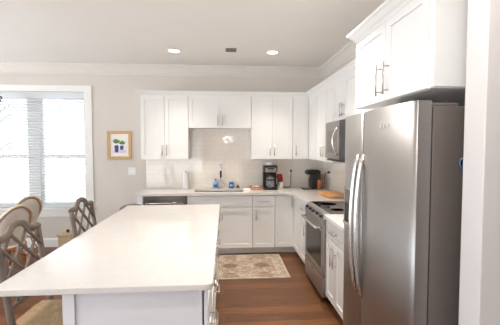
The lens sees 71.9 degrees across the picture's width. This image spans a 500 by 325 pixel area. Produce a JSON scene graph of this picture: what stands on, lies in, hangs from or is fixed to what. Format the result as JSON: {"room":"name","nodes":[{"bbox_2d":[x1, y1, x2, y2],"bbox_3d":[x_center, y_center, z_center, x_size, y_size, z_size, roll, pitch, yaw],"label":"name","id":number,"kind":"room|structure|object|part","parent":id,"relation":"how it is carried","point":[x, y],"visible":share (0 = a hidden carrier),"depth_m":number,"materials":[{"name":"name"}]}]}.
{"room":"kitchen","nodes":[
{"label":"kitchen","id":0,"kind":"room"},
{"bbox_2d":[0,73,323,238],"bbox_3d":[-0.908,-0.104,5.615,9.000,2.852,0.150,0,3,-4],"label":"wall","id":1,"kind":"structure","parent":0,"point":[115,100],"depth_m":5.45,"materials":[{"name":"beige paint"}]},
{"bbox_2d":[21,238,57,247],"bbox_3d":[-3.522,1.263,5.408,3.745,0.140,0.016,0,3,-4],"label":"baseboard","id":2,"kind":"structure","parent":1,"relation":"attached to","point":[48,242],"depth_m":5.43,"materials":[{"name":"white paint"}]},
{"bbox_2d":[0,84,95,216],"bbox_3d":[-3.378,-0.173,5.406,1.863,2.046,0.195,0,3,-4],"label":"window","id":3,"kind":"structure","parent":1,"relation":"in","point":[88,131],"depth_m":5.41,"materials":[{"name":"white paint"}]},
{"bbox_2d":[0,91,85,207],"bbox_3d":[-3.376,-0.196,5.377,1.575,1.795,0.064,0,3,-4],"label":"window blind","id":4,"kind":"object","parent":3,"relation":"attached to","point":[6,95],"visible":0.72,"depth_m":5.38,"materials":[{"name":"white plastic"}]},
{"bbox_3d":[-3.845,-0.173,5.326,0.008,1.723,0.001,0,3,-4],"label":"ladder cord","id":5,"kind":"part","parent":4,"relation":"part of","materials":[{"name":"white fabric"}]},
{"bbox_3d":[-3.376,0.690,5.427,1.555,0.022,0.044,0,3,-4],"label":"rail","id":6,"kind":"part","parent":4,"relation":"part of","materials":[{"name":"white plastic"}]},
{"bbox_3d":[-2.942,-0.176,5.392,0.008,1.723,0.001,0,3,-4],"label":"ladder cord","id":7,"kind":"part","parent":4,"relation":"part of","materials":[{"name":"white fabric"}]},
{"bbox_3d":[-3.375,0.722,5.406,1.863,0.028,0.110,0,3,-4],"label":"sill","id":8,"kind":"part","parent":3,"relation":"part of","materials":[{"name":"white paint"}]},
{"bbox_2d":[107,131,131,158],"bbox_3d":[-2.058,-0.272,5.436,0.371,0.448,0.024,0,3,-4],"label":"framed picture","id":9,"kind":"object","parent":1,"relation":"attached to","point":[119,143],"visible":1,"depth_m":5.43,"materials":[{"name":"brown wood"}]},
{"bbox_2d":[113,139,125,152],"bbox_3d":[-2.056,-0.268,5.438,0.217,0.232,0.002,0,3,-4],"label":"painting","id":10,"kind":"object","parent":9,"relation":"attached to","point":[119,145],"depth_m":5.44,"materials":[{"name":"paper"}]},
{"bbox_2d":[128,167,135,174],"bbox_3d":[-1.874,0.136,5.476,0.120,0.120,0.010,0,3,-4],"label":"light switch","id":11,"kind":"object","parent":1,"relation":"attached to","point":[131,170],"visible":1,"depth_m":5.47,"materials":[{"name":"white plastic"}]},
{"bbox_2d":[140,96,190,158],"bbox_3d":[-1.288,-0.531,5.297,0.700,0.955,0.372,0,3,-4],"label":"upper cabinet","id":12,"kind":"object","parent":1,"relation":"attached to","point":[165,132],"visible":0.99,"depth_m":5.16,"materials":[{"name":"white paint"}]},
{"bbox_3d":[-1.453,-0.524,5.149,0.347,0.951,0.020,0,3,-4],"label":"door","id":13,"kind":"part","parent":12,"relation":"part of","materials":[{"name":"white paint"}]},
{"bbox_3d":[-1.103,-0.525,5.175,0.347,0.951,0.020,0,3,-4],"label":"door","id":14,"kind":"part","parent":12,"relation":"part of","materials":[{"name":"white paint"}]},
{"bbox_2d":[188,96,250,128],"bbox_3d":[-0.463,-0.770,5.346,0.946,0.483,0.372,0,3,-4],"label":"upper cabinet","id":15,"kind":"object","parent":1,"relation":"attached to","point":[204,112],"visible":1,"depth_m":5.20,"materials":[{"name":"white paint"}]},
{"bbox_3d":[-0.690,-0.762,5.193,0.470,0.479,0.020,0,3,-4],"label":"door","id":16,"kind":"part","parent":15,"relation":"part of","materials":[{"name":"white paint"}]},
{"bbox_3d":[-0.217,-0.764,5.228,0.470,0.479,0.020,0,3,-4],"label":"door","id":17,"kind":"part","parent":15,"relation":"part of","materials":[{"name":"white paint"}]},
{"bbox_2d":[146,129,322,187],"bbox_3d":[-0.220,-0.085,5.587,2.872,0.984,0.008,0,3,-4],"label":"backsplash","id":18,"kind":"structure","parent":1,"relation":"attached to","point":[210,148],"depth_m":5.57,"materials":[{"name":"white tile"}]},
{"bbox_2d":[166,167,170,174],"bbox_3d":[-1.305,0.137,5.511,0.072,0.116,0.008,0,3,-4],"label":"wall outlet","id":19,"kind":"object","parent":18,"relation":"attached to","point":[168,169],"visible":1,"depth_m":5.51,"materials":[{"name":"white plastic"}]},
{"bbox_2d":[288,169,292,175],"bbox_3d":[0.666,0.157,5.654,0.072,0.116,0.008,0,3,-4],"label":"wall outlet","id":20,"kind":"object","parent":18,"relation":"attached to","point":[289,172],"visible":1,"depth_m":5.65,"materials":[{"name":"white plastic"}]},
{"bbox_2d":[135,59,355,96],"bbox_3d":[-0.293,-0.972,3.992,2.609,0.074,3.089,0,3,-4],"label":"trim","id":21,"kind":"structure","parent":1,"relation":"attached to","point":[349,68],"depth_m":5.12,"materials":[{"name":"white paint"}]},
{"bbox_2d":[250,97,292,158],"bbox_3d":[0.328,-0.537,5.414,0.632,0.955,0.372,0,3,-4],"label":"upper cabinet","id":22,"kind":"object","parent":1,"relation":"attached to","point":[271,129],"visible":1,"depth_m":5.28,"materials":[{"name":"white paint"}]},
{"bbox_3d":[0.179,-0.530,5.267,0.313,0.951,0.020,0,3,-4],"label":"door","id":23,"kind":"part","parent":22,"relation":"part of","materials":[{"name":"white paint"}]},
{"bbox_3d":[0.495,-0.531,5.290,0.313,0.951,0.020,0,3,-4],"label":"door","id":24,"kind":"part","parent":22,"relation":"part of","materials":[{"name":"white paint"}]},
{"bbox_2d":[292,97,308,158],"bbox_3d":[0.932,-0.539,5.458,0.572,0.955,0.372,0,3,-4],"label":"upper cabinet","id":25,"kind":"object","parent":1,"relation":"attached to","point":[300,132],"visible":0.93,"depth_m":5.31,"materials":[{"name":"white paint"}]},
{"bbox_2d":[0,247,342,324],"bbox_3d":[-0.561,1.598,0.909,9.000,0.100,9.740,0,3,-4],"label":"floor","id":26,"kind":"structure","parent":0,"point":[295,300],"depth_m":3.58,"materials":[{"name":"brown wood"}]},
{"bbox_2d":[0,204,32,269],"bbox_3d":[-2.804,0.930,3.955,0.612,0.947,0.482,1,3,26],"label":"rattan chair","id":27,"kind":"object","parent":26,"relation":"on","point":[21,211],"visible":0.59,"depth_m":3.87,"materials":[{"name":"beige wicker"}]},
{"bbox_3d":[-2.719,0.712,3.903,0.396,0.454,0.430,1,3,26],"label":"hoop trim","id":28,"kind":"part","parent":27,"relation":"part of","materials":[{"name":"brown wood"}]},
{"bbox_2d":[8,195,41,261],"bbox_3d":[-3.119,0.896,4.670,0.612,0.947,0.482,2,3,30],"label":"rattan chair","id":29,"kind":"object","parent":26,"relation":"on","point":[34,202],"visible":0.34,"depth_m":4.61,"materials":[{"name":"beige wicker"}]},
{"bbox_2d":[0,219,62,324],"bbox_3d":[-1.260,0.925,2.282,0.549,1.117,0.490,0,3,-4],"label":"lattice chair","id":30,"kind":"object","parent":26,"relation":"on","point":[50,311],"visible":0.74,"depth_m":2.21,"materials":[{"name":"beige wood"}]},
{"bbox_3d":[-1.447,0.983,2.047,0.120,1.024,0.044,0,3,-4],"label":"post","id":31,"kind":"part","parent":30,"relation":"part of","materials":[{"name":"beige wood"}]},
{"bbox_3d":[-1.508,0.427,2.240,0.053,0.119,0.485,0,3,-4],"label":"crest rail","id":32,"kind":"part","parent":30,"relation":"part of","materials":[{"name":"beige wood"}]},
{"bbox_3d":[-1.444,0.862,2.265,0.028,0.029,0.444,0,3,-4],"label":"rail","id":33,"kind":"part","parent":30,"relation":"part of","materials":[{"name":"beige wood"}]},
{"bbox_3d":[-1.255,1.031,2.287,0.520,0.033,0.396,0,3,-4],"label":"seat frame","id":34,"kind":"part","parent":30,"relation":"part of","materials":[{"name":"orange wood"}]},
{"bbox_3d":[-1.237,1.000,2.287,0.475,0.026,0.419,0,3,-4],"label":"seat","id":35,"kind":"part","parent":30,"relation":"part of","materials":[{"name":"beige fabric"}]},
{"bbox_3d":[-1.479,0.961,2.491,0.120,1.024,0.044,0,3,-4],"label":"post","id":36,"kind":"part","parent":30,"relation":"part of","materials":[{"name":"beige wood"}]},
{"bbox_2d":[57,229,77,247],"bbox_3d":[-2.720,1.171,5.159,0.224,0.348,0.224,0,3,-4],"label":"wicker basket","id":37,"kind":"object","parent":26,"relation":"on","point":[64,237],"visible":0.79,"depth_m":5.06,"materials":[{"name":"beige wicker"}]},
{"bbox_3d":[-2.720,1.062,5.154,0.224,0.034,0.224,0,3,-4],"label":"lid","id":38,"kind":"part","parent":37,"relation":"part of","materials":[{"name":"wicker"}]},
{"bbox_2d":[68,197,96,237],"bbox_3d":[-1.326,0.878,3.258,0.549,1.117,0.490,0,3,-4],"label":"lattice chair","id":39,"kind":"object","parent":26,"relation":"on","point":[73,218],"visible":0.33,"depth_m":3.17,"materials":[{"name":"beige wood"}]},
{"bbox_3d":[-1.513,0.936,3.024,0.120,1.024,0.044,0,3,-4],"label":"post","id":40,"kind":"part","parent":39,"relation":"part of","materials":[{"name":"beige wood"}]},
{"bbox_3d":[-1.573,0.381,3.217,0.053,0.119,0.485,0,3,-4],"label":"crest rail","id":41,"kind":"part","parent":39,"relation":"part of","materials":[{"name":"beige wood"}]},
{"bbox_3d":[-1.545,0.915,3.468,0.120,1.024,0.044,0,3,-4],"label":"post","id":42,"kind":"part","parent":39,"relation":"part of","materials":[{"name":"beige wood"}]},
{"bbox_2d":[119,204,140,210],"bbox_3d":[-1.485,0.954,4.356,0.306,0.858,0.343,0,3,-4],"label":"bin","id":43,"kind":"object","parent":26,"relation":"on","point":[124,206],"visible":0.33,"depth_m":4.30,"materials":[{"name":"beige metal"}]},
{"bbox_2d":[137,196,143,204],"bbox_3d":[-1.587,0.902,5.226,0.081,0.878,0.605,0,3,-4],"label":"end panel","id":44,"kind":"object","parent":26,"relation":"on","point":[139,198],"visible":0.07,"depth_m":4.91,"materials":[{"name":"white paint"}]},
{"bbox_2d":[62,218,220,324],"bbox_3d":[-0.623,1.015,2.836,0.734,0.882,2.257,0,3,-4],"label":"kitchen island","id":45,"kind":"object","parent":26,"relation":"on","point":[176,307],"visible":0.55,"depth_m":1.71,"materials":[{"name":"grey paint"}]},
{"bbox_2d":[0,204,219,296],"bbox_3d":[-0.786,0.558,2.805,1.043,0.032,2.320,0,3,-4],"label":"island countertop","id":46,"kind":"structure","parent":45,"relation":"on","point":[137,248],"depth_m":2.07,"materials":[{"name":"white stone"}]},
{"bbox_3d":[-0.569,1.067,1.731,0.658,0.882,0.020,0,3,-4],"label":"panel","id":47,"kind":"part","parent":45,"relation":"part of","materials":[{"name":"grey paint"}]},
{"bbox_3d":[-0.249,0.725,2.055,0.020,0.205,0.544,0,3,-4],"label":"drawer","id":48,"kind":"part","parent":45,"relation":"part of","materials":[{"name":"white paint"}]},
{"bbox_3d":[-0.249,0.960,2.067,0.020,0.255,0.544,0,3,-4],"label":"drawer","id":49,"kind":"part","parent":45,"relation":"part of","materials":[{"name":"white paint"}]},
{"bbox_3d":[-0.289,0.934,2.613,0.020,0.255,0.544,0,3,-4],"label":"drawer","id":50,"kind":"part","parent":45,"relation":"part of","materials":[{"name":"white paint"}]},
{"bbox_3d":[-0.219,0.930,2.067,0.040,0.012,0.190,0,3,-4],"label":"handle","id":51,"kind":"part","parent":45,"relation":"part of","materials":[{"name":"silver metal"}]},
{"bbox_3d":[-0.289,1.216,2.626,0.020,0.300,0.544,0,3,-4],"label":"drawer","id":52,"kind":"part","parent":45,"relation":"part of","materials":[{"name":"white paint"}]},
{"bbox_3d":[-0.329,1.190,3.172,0.020,0.300,0.544,0,3,-4],"label":"drawer","id":53,"kind":"part","parent":45,"relation":"part of","materials":[{"name":"white paint"}]},
{"bbox_3d":[-0.219,0.695,2.056,0.040,0.012,0.190,0,3,-4],"label":"handle","id":54,"kind":"part","parent":45,"relation":"part of","materials":[{"name":"silver metal"}]},
{"bbox_2d":[143,196,186,204],"bbox_3d":[-1.233,0.904,5.215,0.618,0.876,0.647,0,3,-4],"label":"dishwasher","id":55,"kind":"object","parent":26,"relation":"on","point":[148,200],"visible":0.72,"depth_m":4.93,"materials":[{"name":"grey paint"}]},
{"bbox_3d":[-1.212,0.582,4.903,0.538,0.024,0.052,0,3,-4],"label":"handle","id":56,"kind":"part","parent":55,"relation":"part of","materials":[{"name":"metal"}]},
{"bbox_2d":[187,195,251,252],"bbox_3d":[-0.454,0.899,5.287,0.938,0.878,0.645,0,3,-4],"label":"base cabinet","id":57,"kind":"object","parent":26,"relation":"on","point":[235,213],"visible":0.55,"depth_m":5.03,"materials":[{"name":"white paint"}]},
{"bbox_3d":[-0.669,0.952,5.001,0.466,0.596,0.020,0,3,-4],"label":"door","id":58,"kind":"part","parent":57,"relation":"part of","materials":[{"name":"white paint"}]},
{"bbox_3d":[-0.200,0.951,5.035,0.466,0.596,0.020,0,3,-4],"label":"door","id":59,"kind":"part","parent":57,"relation":"part of","materials":[{"name":"white paint"}]},
{"bbox_2d":[217,254,290,279],"bbox_3d":[-0.260,1.369,4.561,1.440,0.008,0.900,0,3,-4],"label":"runner rug","id":60,"kind":"object","parent":26,"relation":"on","point":[256,266],"visible":0.64,"depth_m":4.50,"materials":[{"name":"beige fabric"}]},
{"bbox_2d":[252,195,274,252],"bbox_3d":[0.180,0.897,5.333,0.326,0.878,0.645,0,3,-4],"label":"base cabinet","id":61,"kind":"object","parent":26,"relation":"on","point":[263,206],"visible":0.98,"depth_m":5.06,"materials":[{"name":"white paint"}]},
{"bbox_3d":[0.200,0.564,5.045,0.324,0.158,0.020,0,3,-4],"label":"drawer","id":62,"kind":"part","parent":61,"relation":"part of","materials":[{"name":"white paint"}]},
{"bbox_3d":[0.200,0.949,5.064,0.324,0.596,0.020,0,3,-4],"label":"door","id":63,"kind":"part","parent":61,"relation":"part of","materials":[{"name":"white paint"}]},
{"bbox_2d":[274,195,300,255],"bbox_3d":[0.805,0.905,5.178,0.891,0.878,1.045,0,3,-4],"label":"base cabinet","id":64,"kind":"object","parent":26,"relation":"on","point":[287,210],"visible":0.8,"depth_m":5.07,"materials":[{"name":"white paint"}]},
{"bbox_2d":[135,187,343,204],"bbox_3d":[-0.182,0.461,4.870,2.886,0.036,1.476,0,3,-4],"label":"countertop","id":65,"kind":"structure","parent":64,"relation":"on","point":[305,196],"depth_m":5.01,"materials":[{"name":"white stone"}]},
{"bbox_2d":[183,170,188,188],"bbox_3d":[-1.014,0.266,5.440,0.100,0.298,0.100,0,3,-4],"label":"paper towel roll","id":66,"kind":"object","parent":65,"relation":"on","point":[185,174],"visible":0.99,"depth_m":5.40,"materials":[{"name":"white paper"}]},
{"bbox_2d":[213,179,217,187],"bbox_3d":[-0.554,0.336,5.527,0.086,0.150,0.086,0,3,-4],"label":"dish soap bottle","id":67,"kind":"object","parent":65,"relation":"on","point":[215,183],"visible":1,"depth_m":5.50,"materials":[{"name":"blue plastic"}]},
{"bbox_2d":[196,191,241,191],"bbox_3d":[-0.475,0.557,5.282,0.754,0.193,0.394,0,3,-4],"label":"sink","id":68,"kind":"object","parent":65,"relation":"in","point":[196,191],"visible":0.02,"depth_m":5.46,"materials":[{"name":"metal"}]},
{"bbox_2d":[219,163,225,187],"bbox_3d":[-0.462,0.213,5.473,0.099,0.401,0.159,1,3,24],"label":"kitchen faucet","id":69,"kind":"object","parent":65,"relation":"on","point":[221,184],"visible":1,"depth_m":5.48,"materials":[{"name":"silver metal"}]},
{"bbox_2d":[229,180,233,187],"bbox_3d":[-0.299,0.341,5.545,0.082,0.137,0.084,0,3,-4],"label":"soap pump","id":70,"kind":"object","parent":65,"relation":"on","point":[231,184],"visible":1,"depth_m":5.51,"materials":[{"name":"blue plastic"}]},
{"bbox_2d":[249,185,262,190],"bbox_3d":[0.093,0.389,5.315,0.226,0.064,0.182,0,3,-4],"label":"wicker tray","id":71,"kind":"object","parent":65,"relation":"on","point":[254,187],"visible":0.98,"depth_m":5.26,"materials":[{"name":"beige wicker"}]},
{"bbox_2d":[263,165,278,189],"bbox_3d":[0.325,0.230,5.385,0.233,0.375,0.219,0,3,-4],"label":"drip coffee maker","id":72,"kind":"object","parent":65,"relation":"on","point":[269,171],"visible":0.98,"depth_m":5.33,"materials":[{"name":"black plastic"}]},
{"bbox_3d":[0.320,0.116,5.286,0.170,0.068,0.004,0,3,-4],"label":"panel","id":73,"kind":"part","parent":72,"relation":"part of","materials":[{"name":"metal"}]},
{"bbox_3d":[0.316,0.230,5.349,0.149,0.089,0.148,0,3,-4],"label":"carafe lid","id":74,"kind":"part","parent":72,"relation":"part of","materials":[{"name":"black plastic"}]},
{"bbox_2d":[278,182,283,187],"bbox_3d":[0.493,0.360,5.543,0.096,0.100,0.096,0,3,-4],"label":"canister","id":75,"kind":"object","parent":65,"relation":"on","point":[281,184],"visible":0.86,"depth_m":5.50,"materials":[{"name":"ceramic"}]},
{"bbox_2d":[277,174,282,181],"bbox_3d":[0.481,0.247,5.537,0.100,0.125,0.062,0,3,-4],"label":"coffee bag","id":76,"kind":"object","parent":75,"relation":"on","point":[280,176],"visible":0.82,"depth_m":5.52,"materials":[{"name":"paper"}]},
{"bbox_2d":[301,169,324,189],"bbox_3d":[0.993,0.262,5.396,0.355,0.310,0.173,-1,3,-12],"label":"coffee machine","id":77,"kind":"object","parent":65,"relation":"on","point":[314,175],"visible":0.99,"depth_m":5.34,"materials":[{"name":"black plastic"}]},
{"bbox_3d":[1.128,0.291,5.438,0.074,0.223,0.132,-1,3,-12],"label":"water tank","id":78,"kind":"part","parent":77,"relation":"part of","materials":[{"name":"plastic"}]},
{"bbox_2d":[318,191,343,197],"bbox_3d":[1.121,0.435,4.699,0.270,0.030,0.520,0,3,-4],"label":"cutting board","id":79,"kind":"object","parent":65,"relation":"on","point":[329,194],"visible":0.8,"depth_m":4.59,"materials":[{"name":"brown wood"}]},
{"bbox_3d":[0.501,0.864,5.081,0.269,0.765,0.020,0,3,-4],"label":"door","id":80,"kind":"part","parent":64,"relation":"part of","materials":[{"name":"white paint"}]},
{"bbox_3d":[0.664,0.874,4.863,0.020,0.765,0.436,0,3,-4],"label":"door","id":81,"kind":"part","parent":64,"relation":"part of","materials":[{"name":"white paint"}]},
{"bbox_2d":[299,201,305,263],"bbox_3d":[0.967,0.939,4.451,0.645,0.878,0.422,0,3,-4],"label":"base cabinet","id":82,"kind":"object","parent":26,"relation":"on","point":[302,205],"visible":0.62,"depth_m":4.52,"materials":[{"name":"white paint"}]},
{"bbox_3d":[0.696,0.594,4.415,0.020,0.158,0.420,0,3,-4],"label":"drawer","id":83,"kind":"part","parent":82,"relation":"part of","materials":[{"name":"white paint"}]},
{"bbox_3d":[0.696,0.979,4.434,0.020,0.596,0.420,0,3,-4],"label":"door","id":84,"kind":"part","parent":82,"relation":"part of","materials":[{"name":"white paint"}]},
{"bbox_2d":[301,201,343,302],"bbox_3d":[0.980,0.948,3.850,0.710,0.919,0.764,0,3,-4],"label":"electric range","id":85,"kind":"object","parent":26,"relation":"on","point":[315,222],"visible":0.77,"depth_m":3.72,"materials":[{"name":"silver metal"}]},
{"bbox_3d":[0.663,0.644,3.813,0.074,0.026,0.668,0,3,-4],"label":"handle","id":86,"kind":"part","parent":85,"relation":"part of","materials":[{"name":"metal"}]},
{"bbox_3d":[0.721,1.240,3.845,0.046,0.215,0.756,0,3,-4],"label":"storage drawer","id":87,"kind":"part","parent":85,"relation":"part of","materials":[{"name":"metal"}]},
{"bbox_3d":[0.722,0.858,3.827,0.044,0.530,0.756,0,3,-4],"label":"oven door","id":88,"kind":"part","parent":85,"relation":"part of","materials":[{"name":"metal"}]},
{"bbox_3d":[0.731,0.540,3.813,0.075,0.097,0.764,0,3,-4],"label":"control panel","id":89,"kind":"part","parent":85,"relation":"part of","materials":[{"name":"metal"}]},
{"bbox_2d":[311,201,343,213],"bbox_3d":[1.052,0.497,3.834,0.567,0.016,0.764,0,3,-4],"label":"cooktop","id":90,"kind":"object","parent":85,"relation":"in","point":[328,207],"depth_m":3.84,"materials":[{"name":"silver glass"}]},
{"bbox_2d":[325,220,343,319],"bbox_3d":[1.059,1.000,3.189,0.645,0.878,0.558,0,3,-4],"label":"base cabinet","id":91,"kind":"object","parent":26,"relation":"on","point":[334,238],"visible":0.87,"depth_m":3.14,"materials":[{"name":"white paint"}]},
{"bbox_3d":[0.777,1.033,3.311,0.020,0.596,0.276,0,3,-4],"label":"door","id":92,"kind":"part","parent":91,"relation":"part of","materials":[{"name":"white paint"}]},
{"bbox_3d":[0.754,0.888,3.197,0.040,0.155,0.012,0,3,-4],"label":"handle","id":93,"kind":"part","parent":91,"relation":"part of","materials":[{"name":"silver metal"}]},
{"bbox_2d":[324,214,343,231],"bbox_3d":[1.081,0.551,2.987,0.639,0.036,0.923,0,3,-4],"label":"countertop","id":94,"kind":"structure","parent":91,"relation":"on","point":[336,220],"depth_m":3.19,"materials":[{"name":"white stone"}]},
{"bbox_3d":[0.787,0.654,3.153,0.020,0.158,0.556,0,3,-4],"label":"drawer","id":95,"kind":"part","parent":91,"relation":"part of","materials":[{"name":"white paint"}]},
{"bbox_3d":[0.797,1.046,3.032,0.020,0.596,0.276,0,3,-4],"label":"door","id":96,"kind":"part","parent":91,"relation":"part of","materials":[{"name":"white paint"}]},
{"bbox_2d":[343,100,464,324],"bbox_3d":[1.044,0.599,2.029,0.829,1.790,0.910,0,3,-4],"label":"refrigerator","id":97,"kind":"object","parent":26,"relation":"on","point":[402,219],"visible":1,"depth_m":1.60,"materials":[{"name":"grey metal"}]},
{"bbox_3d":[0.705,0.561,2.302,0.078,1.740,0.312,0,3,-4],"label":"freezer door","id":98,"kind":"part","parent":97,"relation":"part of","materials":[{"name":"metal"}]},
{"bbox_3d":[0.660,0.384,2.171,0.085,0.881,0.029,0,3,-4],"label":"handle","id":99,"kind":"part","parent":97,"relation":"part of","materials":[{"name":"metal"}]},
{"bbox_3d":[0.666,0.388,2.091,0.085,0.881,0.029,0,3,-4],"label":"handle","id":100,"kind":"part","parent":97,"relation":"part of","materials":[{"name":"metal"}]},
{"bbox_3d":[0.728,0.583,1.845,0.098,1.740,0.592,0,3,-4],"label":"fridge door","id":101,"kind":"part","parent":97,"relation":"part of","materials":[{"name":"metal"}]},
{"bbox_2d":[459,157,462,168],"bbox_3d":[0.960,0.004,1.538,0.058,0.058,0.005,0,3,-4],"label":"round magnet","id":102,"kind":"object","parent":97,"relation":"attached to","point":[461,159],"visible":0.31,"depth_m":1.53,"materials":[{"name":"blue plastic"}]},
{"bbox_2d":[0,41,355,77],"bbox_3d":[-1.938,-1.343,3.296,6.620,0.154,4.204,0,3,-4],"label":"trim","id":103,"kind":"structure","parent":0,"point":[348,52],"depth_m":5.36,"materials":[{"name":"beige paint"}]},
{"bbox_2d":[0,0,385,66],"bbox_3d":[-0.561,-1.360,0.767,9.000,0.120,9.740,0,3,-4],"label":"ceiling","id":104,"kind":"structure","parent":0,"point":[305,33],"depth_m":3.77,"materials":[{"name":"paint"}]},
{"bbox_2d":[167,49,180,52],"bbox_3d":[-1.005,-1.476,4.564,0.180,0.010,0.180,0,3,-4],"label":"recessed light","id":105,"kind":"object","parent":104,"relation":"in","point":[168,50],"visible":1,"depth_m":4.54,"materials":[{"name":"white plastic"}]},
{"bbox_2d":[225,47,237,51],"bbox_3d":[-0.249,-1.473,4.519,0.170,0.012,0.210,0,3,-4],"label":"ceiling vent","id":106,"kind":"object","parent":104,"relation":"in","point":[227,49],"visible":1,"depth_m":4.48,"materials":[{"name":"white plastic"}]},
{"bbox_2d":[266,50,278,53],"bbox_3d":[0.302,-1.480,4.639,0.180,0.010,0.180,0,3,-4],"label":"recessed light","id":107,"kind":"object","parent":104,"relation":"in","point":[269,51],"visible":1,"depth_m":4.63,"materials":[{"name":"white plastic"}]},
{"bbox_2d":[324,57,464,106],"bbox_3d":[1.424,-0.008,3.603,0.120,2.852,4.205,0,3,-4],"label":"wall","id":108,"kind":"structure","parent":0,"point":[354,58],"depth_m":4.74,"materials":[{"name":"beige paint"}]},
{"bbox_2d":[309,94,315,159],"bbox_3d":[1.080,-0.522,5.117,0.326,0.955,0.403,0,3,-4],"label":"upper cabinet","id":109,"kind":"object","parent":108,"relation":"attached to","point":[312,100],"visible":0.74,"depth_m":5.12,"materials":[{"name":"white paint"}]},
{"bbox_2d":[315,83,343,162],"bbox_3d":[1.104,-0.494,4.511,0.366,0.955,0.798,0,3,-4],"label":"upper cabinet","id":110,"kind":"object","parent":108,"relation":"attached to","point":[325,97],"visible":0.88,"depth_m":4.51,"materials":[{"name":"white paint"}]},
{"bbox_3d":[0.958,-0.502,4.688,0.020,0.951,0.421,0,3,-4],"label":"door","id":111,"kind":"part","parent":110,"relation":"part of","materials":[{"name":"white paint"}]},
{"bbox_3d":[0.987,-0.483,4.290,0.020,0.951,0.371,0,3,-4],"label":"door","id":112,"kind":"part","parent":110,"relation":"part of","materials":[{"name":"white paint"}]},
{"bbox_2d":[323,161,344,193],"bbox_3d":[1.323,-0.014,4.101,0.008,0.984,3.182,0,3,-4],"label":"backsplash","id":113,"kind":"structure","parent":108,"relation":"attached to","point":[336,182],"depth_m":5.05,"materials":[{"name":"white tile"}]},
{"bbox_2d":[325,119,345,162],"bbox_3d":[1.096,-0.233,3.767,0.492,0.439,0.690,0,3,-4],"label":"microwave","id":114,"kind":"object","parent":108,"relation":"attached to","point":[335,130],"visible":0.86,"depth_m":3.66,"materials":[{"name":"grey metal"}]},
{"bbox_3d":[0.895,-0.229,3.642,0.074,0.312,0.022,0,3,-4],"label":"handle","id":115,"kind":"part","parent":114,"relation":"part of","materials":[{"name":"metal"}]},
{"bbox_2d":[333,71,355,120],"bbox_3d":[1.158,-0.695,3.750,0.366,0.480,0.698,0,3,-4],"label":"upper cabinet","id":116,"kind":"object","parent":108,"relation":"attached to","point":[344,88],"visible":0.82,"depth_m":3.69,"materials":[{"name":"white paint"}]},
{"bbox_3d":[1.013,-0.703,3.914,0.020,0.476,0.346,0,3,-4],"label":"door","id":117,"kind":"part","parent":116,"relation":"part of","materials":[{"name":"white paint"}]},
{"bbox_3d":[1.038,-0.686,3.566,0.020,0.476,0.346,0,3,-4],"label":"door","id":118,"kind":"part","parent":116,"relation":"part of","materials":[{"name":"white paint"}]},
{"bbox_2d":[356,109,372,113],"bbox_3d":[1.214,-0.421,2.994,0.366,0.955,0.833,0,3,-4],"label":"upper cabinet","id":119,"kind":"object","parent":108,"relation":"attached to","point":[358,111],"visible":0.02,"depth_m":3.28,"materials":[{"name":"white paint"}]},
{"bbox_2d":[355,0,467,108],"bbox_3d":[1.114,-0.614,2.085,0.692,0.483,0.936,0,3,-4],"label":"upper cabinet","id":120,"kind":"object","parent":108,"relation":"attached to","point":[419,53],"visible":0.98,"depth_m":1.79,"materials":[{"name":"white paint"}]},
{"bbox_3d":[0.786,-0.635,2.521,0.020,0.483,0.019,0,3,-4],"label":"frame","id":121,"kind":"part","parent":120,"relation":"part of","materials":[{"name":"white paint"}]},
{"bbox_3d":[0.803,-0.624,2.289,0.020,0.479,0.440,0,3,-4],"label":"door","id":122,"kind":"part","parent":120,"relation":"part of","materials":[{"name":"white paint"}]},
{"bbox_3d":[0.786,-0.502,2.117,0.040,0.190,0.012,0,3,-4],"label":"handle","id":123,"kind":"part","parent":120,"relation":"part of","materials":[{"name":"silver metal"}]},
{"bbox_2d":[347,0,411,43],"bbox_3d":[1.112,-0.880,2.076,0.715,0.074,1.036,0,3,-4],"label":"trim","id":124,"kind":"structure","parent":120,"relation":"on","point":[387,9],"depth_m":2.11,"materials":[{"name":"white paint"}]},
{"bbox_3d":[0.792,-0.497,2.023,0.040,0.190,0.012,0,3,-4],"label":"handle","id":125,"kind":"part","parent":120,"relation":"part of","materials":[{"name":"silver metal"}]},
{"bbox_3d":[0.835,-0.602,1.847,0.020,0.479,0.440,0,3,-4],"label":"door","id":126,"kind":"part","parent":120,"relation":"part of","materials":[{"name":"white paint"}]},
{"bbox_3d":[0.852,-0.591,1.615,0.020,0.483,0.019,0,3,-4],"label":"frame","id":127,"kind":"part","parent":120,"relation":"part of","materials":[{"name":"white paint"}]},
{"bbox_3d":[1.174,-0.594,1.624,0.640,0.476,0.007,0,3,-4],"label":"panel","id":128,"kind":"part","parent":120,"relation":"part of","materials":[{"name":"white paint"}]},
{"bbox_2d":[458,0,499,324],"bbox_3d":[2.398,0.092,1.508,3.000,2.852,0.120,0,3,-4],"label":"wall","id":129,"kind":"structure","parent":0,"point":[479,290],"depth_m":1.36,"materials":[{"name":"grey paint"}]},
{"label":"outside","id":130,"kind":"structure","parent":0,"visible":0},
{"bbox_2d":[0,172,85,201],"bbox_3d":[-4.066,1.075,14.688,22.000,0.130,18.250,0,3,-4],"label":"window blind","id":131,"kind":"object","parent":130,"point":[55,179],"depth_m":14.58,"materials":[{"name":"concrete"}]},
{"bbox_2d":[0,100,21,151],"bbox_3d":[-7.906,-0.896,10.614,1.576,4.206,1.936,0,3,-4],"label":"bare tree","id":132,"kind":"object","parent":131,"relation":"on","point":[12,100],"visible":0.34,"depth_m":10.64,"materials":[{"name":"grey plant"}]}
]}

